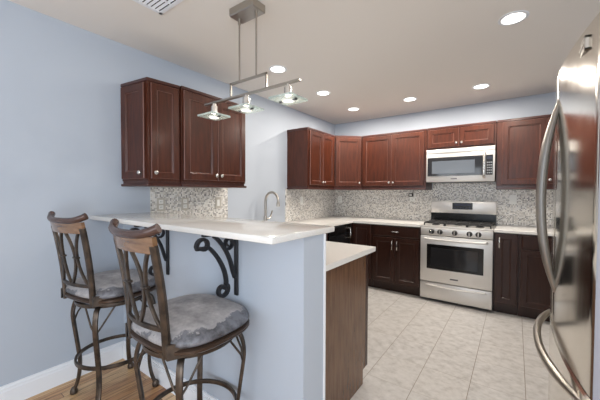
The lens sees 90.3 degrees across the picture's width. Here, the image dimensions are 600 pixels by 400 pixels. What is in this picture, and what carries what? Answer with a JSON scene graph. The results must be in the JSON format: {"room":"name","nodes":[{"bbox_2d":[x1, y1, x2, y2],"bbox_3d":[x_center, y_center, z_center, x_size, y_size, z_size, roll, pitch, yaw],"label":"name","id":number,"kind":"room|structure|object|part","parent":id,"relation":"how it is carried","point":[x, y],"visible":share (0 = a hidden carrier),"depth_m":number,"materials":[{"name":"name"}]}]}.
{"room":"kitchen","nodes":[
{"label":"kitchen","id":0,"kind":"room"},
{"bbox_2d":[0,0,334,386],"bbox_3d":[-1.653,0.047,2.129,0.120,2.538,7.750,1,2,36],"label":"wall","id":1,"kind":"structure","parent":0,"point":[60,81],"depth_m":2.06,"materials":[{"name":"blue paint"}]},
{"bbox_2d":[0,340,123,399],"bbox_3d":[-2.604,1.230,0.733,0.016,0.135,4.090,1,2,36],"label":"baseboard","id":2,"kind":"structure","parent":1,"relation":"attached to","point":[27,387],"depth_m":2.02,"materials":[{"name":"white paint"}]},
{"bbox_2d":[120,77,180,186],"bbox_3d":[-1.175,-0.507,2.353,0.369,0.802,0.303,1,2,36],"label":"upper cabinet","id":3,"kind":"object","parent":1,"relation":"attached to","point":[150,107],"visible":1,"depth_m":2.27,"materials":[{"name":"brown wood"}]},
{"bbox_3d":[-1.271,-0.517,2.269,0.276,0.710,0.020,1,2,28],"label":"door","id":4,"kind":"part","parent":3,"relation":"part of","materials":[{"name":"brown wood"}]},
{"bbox_3d":[-1.180,-0.895,2.353,0.348,0.026,0.294,1,2,36],"label":"trim","id":5,"kind":"part","parent":3,"relation":"part of","materials":[{"name":"brown wood"}]},
{"bbox_3d":[-1.182,-0.129,2.370,0.352,0.045,0.298,1,2,36],"label":"light rail","id":6,"kind":"part","parent":3,"relation":"part of","materials":[{"name":"brown wood"}]},
{"bbox_3d":[-1.035,-0.517,2.288,0.020,0.710,0.210,1,2,42],"label":"door","id":7,"kind":"part","parent":3,"relation":"part of","materials":[{"name":"brown wood"}]},
{"bbox_2d":[150,187,227,217],"bbox_3d":[-1.030,0.098,2.883,0.008,0.442,0.840,1,2,36],"label":"backsplash","id":8,"kind":"structure","parent":1,"relation":"attached to","point":[201,200],"depth_m":2.87,"materials":[{"name":"tile"}]},
{"bbox_2d":[157,198,164,210],"bbox_3d":[-1.216,0.040,2.609,0.008,0.116,0.072,1,2,36],"label":"wall outlet","id":9,"kind":"object","parent":8,"relation":"attached to","point":[160,201],"visible":1,"depth_m":2.61,"materials":[{"name":"beige plastic"}]},
{"bbox_2d":[181,198,188,209],"bbox_3d":[-1.078,0.035,2.799,0.008,0.116,0.072,1,2,36],"label":"wall outlet","id":10,"kind":"object","parent":8,"relation":"attached to","point":[184,201],"visible":1,"depth_m":2.79,"materials":[{"name":"beige plastic"}]},
{"bbox_2d":[215,197,220,207],"bbox_3d":[-0.852,0.028,3.111,0.008,0.116,0.072,1,2,36],"label":"wall switch","id":11,"kind":"object","parent":8,"relation":"attached to","point":[217,199],"visible":1,"depth_m":3.10,"materials":[{"name":"beige plastic"}]},
{"bbox_2d":[180,86,246,187],"bbox_3d":[-0.864,-0.516,2.750,0.409,0.802,0.702,1,2,36],"label":"upper cabinet","id":12,"kind":"object","parent":1,"relation":"attached to","point":[212,152],"visible":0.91,"depth_m":2.58,"materials":[{"name":"brown wood"}]},
{"bbox_3d":[-0.833,-0.522,2.513,0.020,0.710,0.331,1,2,36],"label":"door","id":13,"kind":"part","parent":12,"relation":"part of","materials":[{"name":"brown wood"}]},
{"bbox_3d":[-0.881,-0.904,2.751,0.366,0.026,0.698,1,2,36],"label":"trim","id":14,"kind":"part","parent":12,"relation":"part of","materials":[{"name":"brown wood"}]},
{"bbox_3d":[-0.881,-0.138,2.771,0.370,0.045,0.702,1,2,36],"label":"light rail","id":15,"kind":"part","parent":12,"relation":"part of","materials":[{"name":"brown wood"}]},
{"bbox_3d":[-0.636,-0.528,2.785,0.020,0.710,0.331,1,2,36],"label":"door","id":16,"kind":"part","parent":12,"relation":"part of","materials":[{"name":"brown wood"}]},
{"bbox_2d":[285,189,334,221],"bbox_3d":[0.201,0.059,4.584,0.008,0.442,1.360,1,2,36],"label":"backsplash","id":17,"kind":"structure","parent":1,"relation":"attached to","point":[316,203],"depth_m":4.48,"materials":[{"name":"tile"}]},
{"bbox_2d":[287,127,334,189],"bbox_3d":[0.183,-0.549,4.215,0.387,0.802,0.707,1,2,36],"label":"upper cabinet","id":18,"kind":"object","parent":1,"relation":"attached to","point":[310,151],"visible":1,"depth_m":4.00,"materials":[{"name":"brown wood"}]},
{"bbox_3d":[0.166,-0.171,4.236,0.348,0.045,0.707,1,2,36],"label":"light rail","id":19,"kind":"part","parent":18,"relation":"part of","materials":[{"name":"brown wood"}]},
{"bbox_3d":[0.168,-0.938,4.219,0.344,0.026,0.703,1,2,36],"label":"trim","id":20,"kind":"part","parent":18,"relation":"part of","materials":[{"name":"brown wood"}]},
{"bbox_3d":[0.219,-0.556,4.005,0.020,0.710,0.315,1,2,36],"label":"door","id":21,"kind":"part","parent":18,"relation":"part of","materials":[{"name":"brown wood"}]},
{"bbox_3d":[0.406,-0.562,4.263,0.020,0.710,0.315,1,2,36],"label":"door","id":22,"kind":"part","parent":18,"relation":"part of","materials":[{"name":"brown wood"}]},
{"bbox_2d":[123,224,323,399],"bbox_3d":[-0.648,0.714,1.935,1.760,1.120,0.170,1,2,36],"label":"wall","id":23,"kind":"structure","parent":0,"point":[281,284],"depth_m":1.49,"materials":[{"name":"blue paint"}]},
{"bbox_2d":[129,226,169,275],"bbox_3d":[-0.951,0.326,1.880,0.027,0.346,0.258,1,2,36],"label":"bracket","id":24,"kind":"object","parent":23,"relation":"attached to","point":[165,255],"visible":0.32,"depth_m":1.95,"materials":[{"name":"black metal"}]},
{"bbox_3d":[-0.879,0.324,1.979,0.026,0.345,0.012,1,2,36],"label":"wall plate","id":25,"kind":"part","parent":24,"relation":"part of","materials":[{"name":"black metal"}]},
{"bbox_2d":[123,341,217,399],"bbox_3d":[-0.641,1.206,1.929,1.756,0.135,0.181,1,2,36],"label":"baseboard","id":26,"kind":"structure","parent":23,"relation":"attached to","point":[159,371],"depth_m":2.03,"materials":[{"name":"white paint"}]},
{"bbox_2d":[90,212,334,244],"bbox_3d":[-0.680,0.138,1.861,1.770,0.030,0.490,1,2,36],"label":"countertop","id":27,"kind":"structure","parent":23,"relation":"on","point":[258,231],"depth_m":1.53,"materials":[{"name":"white stone"}]},
{"bbox_2d":[194,235,238,297],"bbox_3d":[-0.412,0.337,1.490,0.027,0.346,0.258,1,2,36],"label":"bracket","id":28,"kind":"object","parent":23,"relation":"attached to","point":[225,246],"visible":0.93,"depth_m":1.52,"materials":[{"name":"black metal"}]},
{"bbox_3d":[-0.340,0.336,1.590,0.026,0.345,0.012,1,2,36],"label":"wall plate","id":29,"kind":"part","parent":28,"relation":"part of","materials":[{"name":"black metal"}]},
{"bbox_2d":[323,234,325,399],"bbox_3d":[0.112,0.727,1.500,0.030,1.120,0.015,1,2,36],"label":"trim","id":30,"kind":"structure","parent":23,"relation":"attached to","point":[324,268],"depth_m":1.49,"materials":[{"name":"white paint"}]},
{"bbox_2d":[25,286,549,399],"bbox_3d":[0.093,1.327,0.895,4.200,0.050,7.510,1,2,36],"label":"floor","id":31,"kind":"structure","parent":0,"point":[420,348],"depth_m":2.36,"materials":[{"name":"tile"}]},
{"bbox_2d":[47,211,158,399],"bbox_3d":[-1.258,0.668,1.951,0.533,1.207,0.568,1,2,36],"label":"bar stool","id":32,"kind":"object","parent":31,"relation":"on","point":[96,291],"visible":0.82,"depth_m":1.77,"materials":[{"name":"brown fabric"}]},
{"bbox_3d":[-1.480,0.382,1.833,0.037,0.461,0.077,1,2,36],"label":"post","id":33,"kind":"part","parent":32,"relation":"part of","materials":[{"name":"brown metal"}]},
{"bbox_3d":[-1.358,0.155,1.723,0.336,0.067,0.060,1,2,27],"label":"crest panel","id":34,"kind":"part","parent":32,"relation":"part of","materials":[{"name":"brown wood"}]},
{"bbox_3d":[-1.339,0.497,1.773,0.309,0.020,0.041,1,2,27],"label":"rail","id":35,"kind":"part","parent":32,"relation":"part of","materials":[{"name":"brown metal"}]},
{"bbox_3d":[-1.463,0.942,1.955,0.060,0.634,0.030,0,1,-9],"label":"leg","id":36,"kind":"part","parent":32,"relation":"part of","materials":[{"name":"brown metal"}]},
{"bbox_3d":[-1.204,0.386,1.693,0.036,0.461,0.077,1,2,19],"label":"post","id":37,"kind":"part","parent":32,"relation":"part of","materials":[{"name":"brown metal"}]},
{"bbox_3d":[-1.198,0.948,1.764,0.030,0.634,0.060,0,1,-9],"label":"leg","id":38,"kind":"part","parent":32,"relation":"part of","materials":[{"name":"brown metal"}]},
{"bbox_3d":[-1.144,0.584,1.738,0.113,0.060,0.014,-1,2,-37],"label":"plate","id":39,"kind":"part","parent":32,"relation":"part of","materials":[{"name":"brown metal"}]},
{"bbox_2d":[65,269,154,298],"bbox_3d":[-1.234,0.535,1.981,0.529,0.083,0.482,1,2,36],"label":"cushion","id":40,"kind":"object","parent":32,"relation":"on","point":[108,284],"depth_m":1.81,"materials":[{"name":"grey fabric"}]},
{"bbox_3d":[-1.234,0.587,1.982,0.533,0.028,0.486,1,2,36],"label":"seat frame","id":41,"kind":"part","parent":32,"relation":"part of","materials":[{"name":"brown metal"}]},
{"bbox_3d":[-1.272,0.936,2.219,0.030,0.634,0.060,0,1,-9],"label":"leg","id":42,"kind":"part","parent":32,"relation":"part of","materials":[{"name":"brown metal"}]},
{"bbox_3d":[-1.007,0.942,2.028,0.060,0.634,0.030,0,1,-9],"label":"leg","id":43,"kind":"part","parent":32,"relation":"part of","materials":[{"name":"brown metal"}]},
{"bbox_2d":[108,218,249,399],"bbox_3d":[-0.552,0.684,1.414,0.522,1.207,0.558,1,2,36],"label":"bar stool","id":44,"kind":"object","parent":31,"relation":"on","point":[180,328],"visible":1,"depth_m":1.26,"materials":[{"name":"grey fabric"}]},
{"bbox_3d":[-0.792,0.396,1.338,0.036,0.461,0.077,2,2,44],"label":"post","id":45,"kind":"part","parent":44,"relation":"part of","materials":[{"name":"brown metal"}]},
{"bbox_3d":[-0.784,0.593,1.416,0.014,0.060,0.113,0,1,10],"label":"plate","id":46,"kind":"part","parent":44,"relation":"part of","materials":[{"name":"brown metal"}]},
{"bbox_3d":[-0.688,0.170,1.211,0.336,0.067,0.060,1,2,36],"label":"crest panel","id":47,"kind":"part","parent":44,"relation":"part of","materials":[{"name":"brown wood"}]},
{"bbox_3d":[-0.755,0.958,1.420,0.060,0.634,0.030,0,1,-9],"label":"leg","id":48,"kind":"part","parent":44,"relation":"part of","materials":[{"name":"brown metal"}]},
{"bbox_3d":[-0.662,0.512,1.257,0.309,0.020,0.041,1,2,36],"label":"rail","id":49,"kind":"part","parent":44,"relation":"part of","materials":[{"name":"brown metal"}]},
{"bbox_3d":[-0.541,0.402,1.157,0.036,0.461,0.077,1,2,28],"label":"post","id":50,"kind":"part","parent":44,"relation":"part of","materials":[{"name":"brown metal"}]},
{"bbox_3d":[-0.491,0.963,1.229,0.030,0.634,0.060,0,1,-9],"label":"leg","id":51,"kind":"part","parent":44,"relation":"part of","materials":[{"name":"brown metal"}]},
{"bbox_3d":[-0.476,0.600,1.192,0.113,0.060,0.014,-1,2,-28],"label":"plate","id":52,"kind":"part","parent":44,"relation":"part of","materials":[{"name":"brown metal"}]},
{"bbox_3d":[-0.526,0.602,1.448,0.522,0.028,0.470,1,2,36],"label":"seat frame","id":53,"kind":"part","parent":44,"relation":"part of","materials":[{"name":"brown metal"}]},
{"bbox_2d":[131,294,248,348],"bbox_3d":[-0.526,0.551,1.446,0.518,0.083,0.466,1,2,36],"label":"cushion","id":54,"kind":"object","parent":44,"relation":"on","point":[197,321],"depth_m":1.30,"materials":[{"name":"grey fabric"}]},
{"bbox_3d":[-0.564,0.952,1.684,0.030,0.634,0.060,0,1,-9],"label":"leg","id":55,"kind":"part","parent":44,"relation":"part of","materials":[{"name":"brown metal"}]},
{"bbox_3d":[-0.300,0.957,1.493,0.060,0.634,0.030,0,1,-9],"label":"leg","id":56,"kind":"part","parent":44,"relation":"part of","materials":[{"name":"brown metal"}]},
{"bbox_2d":[328,223,350,243],"bbox_3d":[0.307,0.775,4.165,0.656,0.892,0.606,1,2,36],"label":"dishwasher","id":57,"kind":"object","parent":31,"relation":"on","point":[342,233],"visible":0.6,"depth_m":4.00,"materials":[{"name":"black metal"}]},
{"bbox_3d":[0.530,0.788,4.005,0.030,0.655,0.600,1,2,36],"label":"door","id":58,"kind":"part","parent":57,"relation":"part of","materials":[{"name":"black metal"}]},
{"bbox_3d":[0.533,0.395,3.994,0.034,0.118,0.600,1,2,36],"label":"control panel","id":59,"kind":"part","parent":57,"relation":"part of","materials":[{"name":"black ceramic"}]},
{"bbox_2d":[325,254,367,399],"bbox_3d":[-0.114,0.822,2.139,0.990,0.896,0.740,1,2,36],"label":"base cabinet","id":60,"kind":"object","parent":31,"relation":"on","point":[346,347],"visible":0.12,"depth_m":1.85,"materials":[{"name":"brown wood"}]},
{"bbox_2d":[287,216,425,270],"bbox_3d":[0.339,0.328,3.328,1.692,0.032,3.222,1,2,36],"label":"countertop","id":61,"kind":"structure","parent":60,"relation":"on","point":[337,254],"depth_m":3.69,"materials":[{"name":"white stone"}]},
{"bbox_2d":[263,191,279,220],"bbox_3d":[-0.314,0.099,3.564,0.251,0.410,0.143,1,2,36],"label":"faucet","id":62,"kind":"object","parent":61,"relation":"on","point":[270,192],"visible":0.9,"depth_m":3.57,"materials":[{"name":"silver metal"}]},
{"bbox_2d":[350,223,372,286],"bbox_3d":[0.777,0.763,4.608,0.915,0.896,0.648,1,2,36],"label":"base cabinet","id":63,"kind":"object","parent":31,"relation":"on","point":[361,233],"visible":0.25,"depth_m":4.17,"materials":[{"name":"brown wood"}]},
{"bbox_3d":[0.864,0.712,4.193,0.265,0.750,0.020,1,2,36],"label":"door","id":64,"kind":"part","parent":63,"relation":"part of","materials":[{"name":"brown wood"}]},
{"bbox_2d":[371,224,420,295],"bbox_3d":[1.408,0.777,4.148,0.641,0.896,0.654,1,2,36],"label":"base cabinet","id":65,"kind":"object","parent":31,"relation":"on","point":[396,257],"visible":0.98,"depth_m":3.90,"materials":[{"name":"brown wood"}]},
{"bbox_3d":[1.125,0.795,4.006,0.298,0.595,0.020,1,2,36],"label":"door","id":66,"kind":"part","parent":65,"relation":"part of","materials":[{"name":"brown wood"}]},
{"bbox_3d":[1.248,0.415,3.909,0.600,0.140,0.020,1,2,36],"label":"drawer","id":67,"kind":"part","parent":65,"relation":"part of","materials":[{"name":"brown wood"}]},
{"bbox_3d":[1.369,0.800,3.830,0.298,0.595,0.020,1,2,36],"label":"door","id":68,"kind":"part","parent":65,"relation":"part of","materials":[{"name":"brown wood"}]},
{"bbox_2d":[420,201,496,309],"bbox_3d":[1.966,0.615,3.709,0.760,1.185,0.704,1,2,36],"label":"gas range","id":69,"kind":"object","parent":31,"relation":"on","point":[457,249],"visible":1,"depth_m":3.52,"materials":[{"name":"grey metal"}]},
{"bbox_3d":[1.791,1.041,3.480,0.656,0.030,0.049,1,2,36],"label":"drawer handle","id":70,"kind":"part","parent":69,"relation":"part of","materials":[{"name":"silver metal"}]},
{"bbox_3d":[1.810,1.106,3.508,0.756,0.203,0.035,1,2,36],"label":"storage drawer","id":71,"kind":"part","parent":69,"relation":"part of","materials":[{"name":"silver metal"}]},
{"bbox_3d":[1.780,0.473,3.447,0.671,0.033,0.067,1,2,36],"label":"handle","id":72,"kind":"part","parent":69,"relation":"part of","materials":[{"name":"silver metal"}]},
{"bbox_3d":[1.810,0.717,3.496,0.756,0.559,0.040,1,2,36],"label":"oven door","id":73,"kind":"part","parent":69,"relation":"part of","materials":[{"name":"silver metal"}]},
{"bbox_3d":[1.822,0.385,3.503,0.756,0.090,0.062,1,2,36],"label":"control panel","id":74,"kind":"part","parent":69,"relation":"part of","materials":[{"name":"silver metal"}]},
{"bbox_2d":[421,223,495,231],"bbox_3d":[1.978,0.324,3.718,0.760,0.023,0.570,1,2,36],"label":"cooktop","id":75,"kind":"object","parent":69,"relation":"in","point":[428,226],"depth_m":3.52,"materials":[{"name":"silver metal"}]},
{"bbox_2d":[493,232,518,314],"bbox_3d":[2.382,0.798,3.444,0.215,0.896,0.654,1,2,36],"label":"base cabinet","id":76,"kind":"object","parent":31,"relation":"on","point":[506,245],"visible":0.98,"depth_m":3.22,"materials":[{"name":"brown wood"}]},
{"bbox_2d":[517,234,551,321],"bbox_3d":[2.770,0.806,3.163,0.737,0.896,0.654,1,2,36],"label":"base cabinet","id":77,"kind":"object","parent":31,"relation":"on","point":[533,298],"visible":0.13,"depth_m":3.09,"materials":[{"name":"brown wood"}]},
{"bbox_2d":[494,224,551,235],"bbox_3d":[2.766,0.340,3.166,1.153,0.032,0.639,1,2,36],"label":"countertop","id":78,"kind":"structure","parent":77,"relation":"on","point":[514,229],"depth_m":3.24,"materials":[{"name":"white stone"}]},
{"bbox_3d":[2.458,0.823,3.043,0.328,0.595,0.020,1,2,36],"label":"door","id":79,"kind":"part","parent":77,"relation":"part of","materials":[{"name":"brown wood"}]},
{"bbox_3d":[2.593,0.444,2.936,0.660,0.140,0.020,1,2,36],"label":"drawer","id":80,"kind":"part","parent":77,"relation":"part of","materials":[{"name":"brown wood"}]},
{"bbox_2d":[533,12,599,399],"bbox_3d":[1.271,0.418,0.917,0.869,1.775,0.930,1,2,36],"label":"refrigerator","id":81,"kind":"object","parent":31,"relation":"on","point":[572,268],"visible":1,"depth_m":0.86,"materials":[{"name":"grey metal"}]},
{"bbox_3d":[0.967,-0.012,1.167,0.068,0.708,0.036,1,2,36],"label":"handle","id":82,"kind":"part","parent":81,"relation":"part of","materials":[{"name":"silver metal"}]},
{"bbox_3d":[0.929,-0.011,1.115,0.068,0.708,0.036,1,2,36],"label":"handle","id":83,"kind":"part","parent":81,"relation":"part of","materials":[{"name":"silver metal"}]},
{"bbox_3d":[1.147,0.006,1.286,0.107,0.971,0.462,1,2,36],"label":"door","id":84,"kind":"part","parent":81,"relation":"part of","materials":[{"name":"silver metal"}]},
{"bbox_3d":[0.959,0.538,1.145,0.099,0.032,0.806,1,2,36],"label":"handle","id":85,"kind":"part","parent":81,"relation":"part of","materials":[{"name":"silver metal"}]},
{"bbox_3d":[1.007,0.872,1.119,0.107,0.736,0.930,1,2,36],"label":"freezer drawer","id":86,"kind":"part","parent":81,"relation":"part of","materials":[{"name":"silver metal"}]},
{"bbox_2d":[8,0,599,124],"bbox_3d":[0.101,-1.234,0.831,4.440,0.100,7.750,1,2,36],"label":"ceiling","id":87,"kind":"structure","parent":0,"point":[371,56],"depth_m":2.34,"materials":[{"name":"white paint"}]},
{"bbox_2d":[133,0,183,14],"bbox_3d":[-0.881,-1.205,1.727,0.300,0.008,0.330,1,2,36],"label":"ceiling vent","id":88,"kind":"object","parent":87,"relation":"in","point":[159,6],"visible":1,"depth_m":1.84,"materials":[{"name":"white metal"}]},
{"bbox_2d":[197,0,307,120],"bbox_3d":[-0.337,-0.887,1.884,0.837,0.650,0.160,1,2,36],"label":"pendant light","id":89,"kind":"object","parent":87,"relation":"hanging from","point":[245,11],"visible":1,"depth_m":1.84,"materials":[{"name":"silver metal"}]},
{"bbox_2d":[208,103,219,118],"bbox_3d":[-0.599,-0.620,2.079,0.080,0.103,0.080,1,2,36],"label":"bulb","id":90,"kind":"object","parent":89,"relation":"attached to","point":[213,108],"depth_m":2.06,"materials":[{"name":"white glass"}]},
{"bbox_3d":[-0.599,-0.585,2.080,0.160,0.013,0.160,1,2,36],"label":"lamp shade","id":91,"kind":"part","parent":89,"relation":"part of","materials":[{"name":"clear glass"}]},
{"bbox_3d":[-0.390,-0.965,1.921,0.018,0.394,0.018,1,2,36],"label":"rod","id":92,"kind":"part","parent":89,"relation":"part of","materials":[{"name":"silver metal"}]},
{"bbox_2d":[240,94,251,111],"bbox_3d":[-0.341,-0.614,1.893,0.080,0.103,0.080,1,2,36],"label":"bulb","id":93,"kind":"object","parent":89,"relation":"attached to","point":[246,99],"depth_m":1.88,"materials":[{"name":"white glass"}]},
{"bbox_3d":[-0.341,-0.579,1.894,0.160,0.013,0.160,1,2,36],"label":"lamp shade","id":94,"kind":"part","parent":89,"relation":"part of","materials":[{"name":"clear glass"}]},
{"bbox_3d":[-0.330,-0.722,1.882,0.328,0.095,0.012,1,2,36],"label":"hanger frame","id":95,"kind":"part","parent":89,"relation":"part of","materials":[{"name":"silver metal"}]},
{"bbox_3d":[-0.269,-0.962,1.833,0.018,0.394,0.018,1,2,36],"label":"rod","id":96,"kind":"part","parent":89,"relation":"part of","materials":[{"name":"silver metal"}]},
{"bbox_2d":[281,83,294,102],"bbox_3d":[-0.067,-0.608,1.695,0.080,0.103,0.080,1,2,36],"label":"bulb","id":97,"kind":"object","parent":89,"relation":"attached to","point":[288,99],"depth_m":1.68,"materials":[{"name":"white glass"}]},
{"bbox_3d":[-0.067,-0.573,1.696,0.160,0.013,0.160,1,2,36],"label":"lamp shade","id":98,"kind":"part","parent":89,"relation":"part of","materials":[{"name":"clear glass"}]},
{"bbox_2d":[269,65,286,72],"bbox_3d":[-0.209,-1.232,2.814,0.172,0.006,0.172,1,2,36],"label":"recessed light","id":99,"kind":"object","parent":87,"relation":"in","point":[276,68],"visible":1,"depth_m":2.81,"materials":[{"name":"white paint"}]},
{"bbox_2d":[316,91,330,95],"bbox_3d":[0.271,-1.247,3.485,0.172,0.006,0.172,1,2,36],"label":"recessed light","id":100,"kind":"object","parent":87,"relation":"in","point":[321,93],"visible":1,"depth_m":3.49,"materials":[{"name":"white paint"}]},
{"bbox_2d":[347,107,359,110],"bbox_3d":[0.743,-1.262,4.149,0.172,0.006,0.172,1,2,36],"label":"recessed light","id":101,"kind":"object","parent":87,"relation":"in","point":[352,108],"visible":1,"depth_m":4.15,"materials":[{"name":"white paint"}]},
{"bbox_2d":[403,97,416,101],"bbox_3d":[1.362,-1.249,3.702,0.172,0.006,0.172,1,2,36],"label":"recessed light","id":102,"kind":"object","parent":87,"relation":"in","point":[407,99],"visible":1,"depth_m":3.70,"materials":[{"name":"white paint"}]},
{"bbox_2d":[472,83,489,88],"bbox_3d":[1.972,-1.236,3.248,0.172,0.006,0.172,1,2,36],"label":"recessed light","id":103,"kind":"object","parent":87,"relation":"in","point":[485,85],"visible":1,"depth_m":3.24,"materials":[{"name":"white paint"}]},
{"bbox_2d":[498,10,529,25],"bbox_3d":[1.416,-1.206,1.981,0.172,0.006,0.172,1,2,36],"label":"recessed light","id":104,"kind":"object","parent":87,"relation":"in","point":[515,17],"visible":1,"depth_m":1.97,"materials":[{"name":"white paint"}]},
{"bbox_2d":[335,92,554,226],"bbox_3d":[2.381,0.015,3.919,4.320,2.538,0.120,1,2,36],"label":"wall","id":105,"kind":"structure","parent":0,"point":[540,104],"depth_m":4.01,"materials":[{"name":"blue paint"}]},
{"bbox_2d":[334,135,361,189],"bbox_3d":[0.682,-0.559,4.676,0.656,0.802,0.620,1,2,36],"label":"upper cabinet","id":106,"kind":"object","parent":105,"relation":"attached to","point":[347,149],"visible":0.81,"depth_m":4.43,"materials":[{"name":"brown wood"}]},
{"bbox_3d":[0.678,-0.181,4.687,0.650,0.045,0.620,1,2,36],"label":"light rail","id":107,"kind":"part","parent":106,"relation":"part of","materials":[{"name":"brown wood"}]},
{"bbox_3d":[0.681,-0.947,4.668,0.650,0.026,0.620,1,2,36],"label":"trim","id":108,"kind":"part","parent":106,"relation":"part of","materials":[{"name":"brown wood"}]},
{"bbox_2d":[362,129,431,189],"bbox_3d":[1.383,-0.548,4.313,0.911,0.802,0.387,1,2,36],"label":"upper cabinet","id":109,"kind":"object","parent":105,"relation":"attached to","point":[395,160],"visible":0.97,"depth_m":4.16,"materials":[{"name":"brown wood"}]},
{"bbox_3d":[1.112,-0.561,4.320,0.430,0.710,0.020,1,2,36],"label":"door","id":110,"kind":"part","parent":109,"relation":"part of","materials":[{"name":"brown wood"}]},
{"bbox_3d":[1.397,-0.936,4.321,0.911,0.026,0.344,1,2,36],"label":"trim","id":111,"kind":"part","parent":109,"relation":"part of","materials":[{"name":"brown wood"}]},
{"bbox_3d":[1.393,-0.170,4.338,0.911,0.045,0.348,1,2,36],"label":"light rail","id":112,"kind":"part","parent":109,"relation":"part of","materials":[{"name":"brown wood"}]},
{"bbox_3d":[1.464,-0.553,4.066,0.430,0.710,0.020,1,2,36],"label":"door","id":113,"kind":"part","parent":109,"relation":"part of","materials":[{"name":"brown wood"}]},
{"bbox_2d":[335,182,552,226],"bbox_3d":[2.013,0.033,4.106,3.486,0.530,0.008,1,2,36],"label":"backsplash","id":114,"kind":"structure","parent":105,"relation":"attached to","point":[391,204],"depth_m":4.18,"materials":[{"name":"tile"}]},
{"bbox_2d":[410,194,414,201],"bbox_3d":[1.641,-0.035,4.362,0.072,0.116,0.008,1,2,36],"label":"wall outlet","id":115,"kind":"object","parent":114,"relation":"attached to","point":[412,199],"visible":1,"depth_m":4.35,"materials":[{"name":"white plastic"}]},
{"bbox_2d":[509,195,516,203],"bbox_3d":[2.614,-0.004,3.660,0.072,0.116,0.008,1,2,36],"label":"wall switch","id":116,"kind":"object","parent":114,"relation":"attached to","point":[512,198],"visible":1,"depth_m":3.66,"materials":[{"name":"white plastic"}]},
{"bbox_2d":[427,120,496,149],"bbox_3d":[2.065,-0.792,3.814,0.764,0.284,0.387,1,2,36],"label":"upper cabinet","id":117,"kind":"object","parent":105,"relation":"attached to","point":[481,133],"visible":0.97,"depth_m":3.66,"materials":[{"name":"brown wood"}]},
{"bbox_3d":[1.824,-0.786,3.800,0.358,0.230,0.020,1,2,36],"label":"door","id":118,"kind":"part","parent":117,"relation":"part of","materials":[{"name":"brown wood"}]},
{"bbox_2d":[426,145,496,182],"bbox_3d":[2.042,-0.434,3.791,0.751,0.414,0.444,1,2,36],"label":"microwave","id":119,"kind":"object","parent":117,"relation":"attached to","point":[468,164],"visible":1,"depth_m":3.63,"materials":[{"name":"grey metal"}]},
{"bbox_3d":[1.902,-0.417,3.687,0.610,0.234,0.014,1,2,36],"label":"door","id":120,"kind":"part","parent":119,"relation":"part of","materials":[{"name":"clear glass"}]},
{"bbox_3d":[2.146,-0.411,3.476,0.032,0.321,0.054,1,2,36],"label":"handle","id":121,"kind":"part","parent":119,"relation":"part of","materials":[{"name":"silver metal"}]},
{"bbox_3d":[2.203,-0.411,3.469,0.068,0.234,0.014,1,2,36],"label":"control panel","id":122,"kind":"part","parent":119,"relation":"part of","materials":[{"name":"black plastic"}]},
{"bbox_3d":[2.078,-0.922,3.829,0.764,0.026,0.344,1,2,36],"label":"trim","id":123,"kind":"part","parent":117,"relation":"part of","materials":[{"name":"brown wood"}]},
{"bbox_3d":[2.120,-0.779,3.587,0.358,0.230,0.020,1,2,36],"label":"door","id":124,"kind":"part","parent":117,"relation":"part of","materials":[{"name":"brown wood"}]},
{"bbox_2d":[496,114,553,189],"bbox_3d":[2.726,-0.519,3.342,0.863,0.802,0.387,1,2,36],"label":"upper cabinet","id":125,"kind":"object","parent":105,"relation":"attached to","point":[519,140],"visible":0.54,"depth_m":3.34,"materials":[{"name":"brown wood"}]},
{"bbox_3d":[2.740,-0.907,3.350,0.863,0.026,0.344,1,2,36],"label":"trim","id":126,"kind":"part","parent":125,"relation":"part of","materials":[{"name":"brown wood"}]},
{"bbox_3d":[2.736,-0.141,3.367,0.863,0.045,0.348,1,2,36],"label":"light rail","id":127,"kind":"part","parent":125,"relation":"part of","materials":[{"name":"brown wood"}]},
{"bbox_3d":[2.492,-0.531,3.323,0.395,0.710,0.020,1,2,36],"label":"door","id":128,"kind":"part","parent":125,"relation":"part of","materials":[{"name":"brown wood"}]},
{"bbox_3d":[2.817,-0.524,3.088,0.395,0.710,0.020,1,2,36],"label":"door","id":129,"kind":"part","parent":125,"relation":"part of","materials":[{"name":"brown wood"}]}
]}

